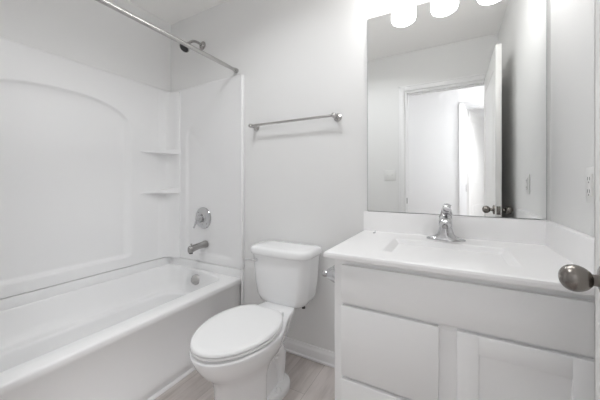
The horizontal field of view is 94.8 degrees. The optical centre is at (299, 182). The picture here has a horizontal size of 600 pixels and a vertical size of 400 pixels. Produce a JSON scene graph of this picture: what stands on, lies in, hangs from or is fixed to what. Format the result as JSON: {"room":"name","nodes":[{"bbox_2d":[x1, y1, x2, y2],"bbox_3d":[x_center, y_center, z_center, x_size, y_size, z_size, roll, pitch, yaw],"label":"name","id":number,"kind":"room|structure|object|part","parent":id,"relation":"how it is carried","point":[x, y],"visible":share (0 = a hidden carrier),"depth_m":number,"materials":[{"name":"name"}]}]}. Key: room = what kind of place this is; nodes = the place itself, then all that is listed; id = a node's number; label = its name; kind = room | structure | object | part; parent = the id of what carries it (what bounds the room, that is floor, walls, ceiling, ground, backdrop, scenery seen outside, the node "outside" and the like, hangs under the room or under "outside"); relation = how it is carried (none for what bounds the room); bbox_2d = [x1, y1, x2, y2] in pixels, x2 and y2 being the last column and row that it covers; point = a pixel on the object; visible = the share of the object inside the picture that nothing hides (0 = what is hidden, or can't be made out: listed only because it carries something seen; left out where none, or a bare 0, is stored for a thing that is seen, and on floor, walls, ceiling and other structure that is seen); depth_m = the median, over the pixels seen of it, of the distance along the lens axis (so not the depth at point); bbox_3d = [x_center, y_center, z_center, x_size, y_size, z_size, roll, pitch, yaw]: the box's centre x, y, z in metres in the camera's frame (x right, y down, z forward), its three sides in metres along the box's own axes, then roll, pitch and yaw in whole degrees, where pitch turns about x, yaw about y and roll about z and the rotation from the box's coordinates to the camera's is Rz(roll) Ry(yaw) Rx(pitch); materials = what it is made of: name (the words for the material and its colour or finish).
{"room":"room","nodes":[
{"label":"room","id":0,"kind":"room"},
{"bbox_2d":[0,0,170,91],"bbox_3d":[-1.510,-0.131,1.703,0.100,2.430,1.525,0,0,29],"label":"wall","id":1,"kind":"structure","parent":0,"point":[88,32],"depth_m":1.85,"materials":[{"name":"paint"}]},
{"bbox_2d":[0,37,243,298],"bbox_3d":[-1.113,-0.081,1.484,0.805,1.375,1.523,0,0,29],"label":"shower surround","id":2,"kind":"object","parent":1,"relation":"attached to","point":[101,171],"visible":0.97,"depth_m":1.89,"materials":[{"name":"white plastic"}]},
{"bbox_3d":[-1.455,-0.081,1.673,0.025,1.375,1.517,0,0,29],"label":"panel","id":3,"kind":"part","parent":2,"relation":"part of","materials":[{"name":"white plastic"}]},
{"bbox_2d":[140,149,180,153],"bbox_3d":[-1.093,-0.257,2.178,0.142,0.043,0.282,0,0,29],"label":"shelf","id":4,"kind":"object","parent":2,"relation":"attached to","point":[142,151],"depth_m":2.19,"materials":[{"name":"white plastic"}]},
{"bbox_2d":[141,188,180,193],"bbox_3d":[-1.093,0.060,2.178,0.142,0.043,0.282,0,0,29],"label":"shelf","id":5,"kind":"object","parent":2,"relation":"attached to","point":[143,190],"depth_m":2.20,"materials":[{"name":"white plastic"}]},
{"bbox_2d":[188,240,207,253],"bbox_3d":[-0.766,0.480,2.066,0.054,0.072,0.156,0,0,29],"label":"tub spout","id":6,"kind":"object","parent":2,"relation":"attached to","point":[204,244],"visible":1,"depth_m":2.04,"materials":[{"name":"grey metal"}]},
{"bbox_2d":[193,207,210,228],"bbox_3d":[-0.768,0.272,2.118,0.166,0.166,0.067,0,0,29],"label":"shower valve","id":7,"kind":"object","parent":2,"relation":"attached to","point":[203,216],"visible":1,"depth_m":2.12,"materials":[{"name":"silver metal"}]},
{"bbox_3d":[-0.755,-0.081,2.143,0.790,1.375,0.023,0,0,29],"label":"panel","id":8,"kind":"part","parent":2,"relation":"part of","materials":[{"name":"white plastic"}]},
{"bbox_2d":[147,366,194,399],"bbox_3d":[-0.780,1.076,1.301,0.014,0.015,1.485,0,0,29],"label":"trim","id":9,"kind":"structure","parent":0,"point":[192,369],"depth_m":1.47,"materials":[{"name":"white paint"}]},
{"bbox_2d":[128,0,227,24],"bbox_3d":[-0.527,-1.371,-0.438,4.100,0.050,4.525,0,0,29],"label":"ceiling","id":10,"kind":"structure","parent":0,"point":[171,12],"depth_m":2.11,"materials":[{"name":"white paint"}]},
{"bbox_2d":[154,352,334,399],"bbox_3d":[-0.527,1.109,-0.438,4.100,0.050,4.525,0,0,29],"label":"floor","id":11,"kind":"structure","parent":0,"point":[309,379],"depth_m":1.48,"materials":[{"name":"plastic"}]},
{"bbox_2d":[0,257,243,399],"bbox_3d":[-1.113,0.845,1.486,0.802,0.476,1.521,0,0,29],"label":"bathtub","id":12,"kind":"object","parent":11,"relation":"on","point":[125,333],"visible":0.88,"depth_m":1.50,"materials":[{"name":"white ceramic"}]},
{"bbox_3d":[-0.787,0.732,2.092,0.074,0.076,0.048,0,0,-10],"label":"overflow plate","id":13,"kind":"part","parent":12,"relation":"part of","materials":[{"name":"silver metal"}]},
{"bbox_2d":[189,240,321,399],"bbox_3d":[-0.222,0.727,1.413,0.416,0.715,0.788,0,0,29],"label":"toilet","id":14,"kind":"object","parent":11,"relation":"on","point":[240,350],"visible":1,"depth_m":1.31,"materials":[{"name":"white ceramic"}]},
{"bbox_3d":[-0.284,0.681,1.260,0.352,0.017,0.453,0,0,29],"label":"seat","id":15,"kind":"part","parent":14,"relation":"part of","materials":[{"name":"white plastic"}]},
{"bbox_3d":[-0.284,0.661,1.260,0.352,0.023,0.454,0,0,29],"label":"lid","id":16,"kind":"part","parent":14,"relation":"part of","materials":[{"name":"white plastic"}]},
{"bbox_3d":[-0.238,0.887,1.343,0.358,0.394,0.649,0,0,29],"label":"bowl","id":17,"kind":"part","parent":14,"relation":"part of","materials":[{"name":"white ceramic"}]},
{"bbox_3d":[-0.283,0.452,1.629,0.080,0.026,0.036,0,0,29],"label":"flush lever","id":18,"kind":"part","parent":14,"relation":"part of","materials":[{"name":"silver metal"}]},
{"bbox_3d":[-0.093,0.394,1.635,0.404,0.050,0.236,0,0,29],"label":"tank lid","id":19,"kind":"part","parent":14,"relation":"part of","materials":[{"name":"white ceramic"}]},
{"bbox_3d":[-0.091,0.565,1.638,0.382,0.290,0.209,0,0,29],"label":"tank","id":20,"kind":"part","parent":14,"relation":"part of","materials":[{"name":"white ceramic"}]},
{"bbox_2d":[335,259,594,399],"bbox_3d":[0.588,0.684,1.101,0.757,0.800,0.551,0,0,29],"label":"vanity cabinet","id":21,"kind":"object","parent":11,"relation":"on","point":[401,334],"visible":0.8,"depth_m":0.85,"materials":[{"name":"white paint"}]},
{"bbox_2d":[321,265,334,282],"bbox_3d":[0.157,0.369,1.181,0.074,0.068,0.218,0,0,29],"label":"toilet paper holder","id":22,"kind":"object","parent":21,"relation":"attached to","point":[330,272],"visible":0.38,"depth_m":1.10,"materials":[{"name":"silver metal"}]},
{"bbox_3d":[0.300,0.851,0.957,0.325,0.247,0.019,0,0,29],"label":"drawer","id":23,"kind":"part","parent":21,"relation":"part of","materials":[{"name":"white paint"}]},
{"bbox_3d":[0.300,0.585,0.957,0.325,0.257,0.019,0,0,29],"label":"drawer","id":24,"kind":"part","parent":21,"relation":"part of","materials":[{"name":"white paint"}]},
{"bbox_2d":[323,211,594,295],"bbox_3d":[0.571,0.273,1.103,0.791,0.231,0.566,0,0,29],"label":"countertop","id":25,"kind":"structure","parent":21,"relation":"on","point":[522,252],"depth_m":1.08,"materials":[{"name":"stone"}]},
{"bbox_2d":[426,207,465,241],"bbox_3d":[0.646,0.183,1.226,0.160,0.152,0.150,0,0,29],"label":"faucet","id":26,"kind":"object","parent":25,"relation":"on","point":[445,231],"visible":1,"depth_m":1.24,"materials":[{"name":"silver metal"}]},
{"bbox_3d":[0.640,0.169,1.214,0.051,0.049,0.121,0,0,29],"label":"spout","id":27,"kind":"part","parent":26,"relation":"part of","materials":[{"name":"silver metal"}]},
{"bbox_3d":[0.659,0.130,1.242,0.040,0.045,0.075,0,0,21],"label":"lever","id":28,"kind":"part","parent":26,"relation":"part of","materials":[{"name":"silver metal"}]},
{"bbox_3d":[0.626,0.715,0.777,0.320,0.519,0.019,0,0,29],"label":"door","id":29,"kind":"part","parent":21,"relation":"part of","materials":[{"name":"white paint"}]},
{"bbox_2d":[171,0,550,351],"bbox_3d":[0.003,-0.131,1.797,2.659,2.430,0.100,0,0,29],"label":"wall","id":30,"kind":"structure","parent":0,"point":[306,181],"depth_m":1.73,"materials":[{"name":"paint"}]},
{"bbox_2d":[95,0,238,72],"bbox_3d":[-0.824,-0.810,1.325,0.033,0.033,1.524,0,0,29],"label":"shower curtain rod","id":31,"kind":"object","parent":30,"relation":"attached to","point":[107,3],"visible":1,"depth_m":1.46,"materials":[{"name":"silver metal"}]},
{"bbox_2d":[179,40,205,52],"bbox_3d":[-0.811,-1.036,2.075,0.073,0.146,0.199,0,0,29],"label":"shower head","id":32,"kind":"object","parent":30,"relation":"attached to","point":[202,44],"visible":0.69,"depth_m":2.07},
{"bbox_3d":[-0.798,-1.058,2.099,0.019,0.064,0.140,0,0,29],"label":"arm","id":33,"kind":"part","parent":32,"relation":"part of","materials":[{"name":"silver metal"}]},
{"bbox_2d":[248,113,341,130],"bbox_3d":[-0.059,-0.384,1.727,0.645,0.049,0.081,0,0,29],"label":"towel bar","id":34,"kind":"object","parent":30,"relation":"attached to","point":[337,117],"visible":1,"depth_m":1.67,"materials":[{"name":"silver metal"}]},
{"bbox_3d":[-0.320,-0.384,1.871,0.049,0.049,0.081,0,0,29],"label":"post","id":35,"kind":"part","parent":34,"relation":"part of","materials":[{"name":"silver metal"}]},
{"bbox_3d":[0.203,-0.384,1.583,0.049,0.049,0.081,0,0,29],"label":"post","id":36,"kind":"part","parent":34,"relation":"part of","materials":[{"name":"silver metal"}]},
{"bbox_2d":[283,337,334,367],"bbox_3d":[-0.005,1.042,1.733,0.890,0.085,0.019,0,0,29],"label":"baseboard","id":37,"kind":"structure","parent":30,"relation":"attached to","point":[311,352],"depth_m":1.69,"materials":[{"name":"white paint"}]},
{"bbox_2d":[364,211,549,244],"bbox_3d":[0.702,0.209,1.342,0.790,0.104,0.020,0,0,29],"label":"backsplash","id":38,"kind":"structure","parent":30,"relation":"attached to","point":[527,231],"depth_m":1.28,"materials":[{"name":"stone"}]},
{"bbox_2d":[368,0,546,219],"bbox_3d":[0.708,-0.377,1.347,0.760,1.063,0.007,0,0,29],"label":"wall mirror","id":39,"kind":"object","parent":30,"relation":"attached to","point":[457,89],"visible":0.91,"depth_m":1.31,"materials":[{"name":"grey mirror"}]},
{"bbox_2d":[551,0,594,236],"bbox_3d":[0.731,-0.131,0.468,0.100,2.430,1.525,0,0,29],"label":"wall","id":40,"kind":"structure","parent":0,"point":[572,21],"depth_m":0.96,"materials":[{"name":"paint"}]},
{"bbox_2d":[586,167,594,202],"bbox_3d":[0.859,0.005,0.815,0.010,0.104,0.070,0,0,29],"label":"wall outlet","id":41,"kind":"object","parent":40,"relation":"attached to","point":[590,171],"visible":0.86,"depth_m":0.81,"materials":[{"name":"white plastic"}]},
{"bbox_2d":[587,174,592,195],"bbox_3d":[0.857,0.005,0.816,0.004,0.064,0.032,0,0,29],"label":"receptacle","id":42,"kind":"object","parent":41,"relation":"attached to","point":[589,176],"depth_m":0.81,"materials":[{"name":"white plastic"}]},
{"bbox_3d":[-0.786,-0.131,0.368,2.659,2.430,0.115,0,0,29],"label":"wall","id":43,"kind":"structure","parent":0,"visible":0},
{"bbox_2d":[558,0,599,399],"bbox_3d":[0.434,0.072,0.224,0.175,2.001,0.778,0,0,29],"label":"door","id":44,"kind":"structure","parent":43,"relation":"in","point":[576,278],"depth_m":0.55,"materials":[{"name":"white paint"}]},
{"bbox_3d":[0.542,0.184,0.528,0.071,0.065,0.065,0,0,29],"label":"knob","id":45,"kind":"part","parent":44,"relation":"part of","materials":[{"name":"silver metal"}]}
]}

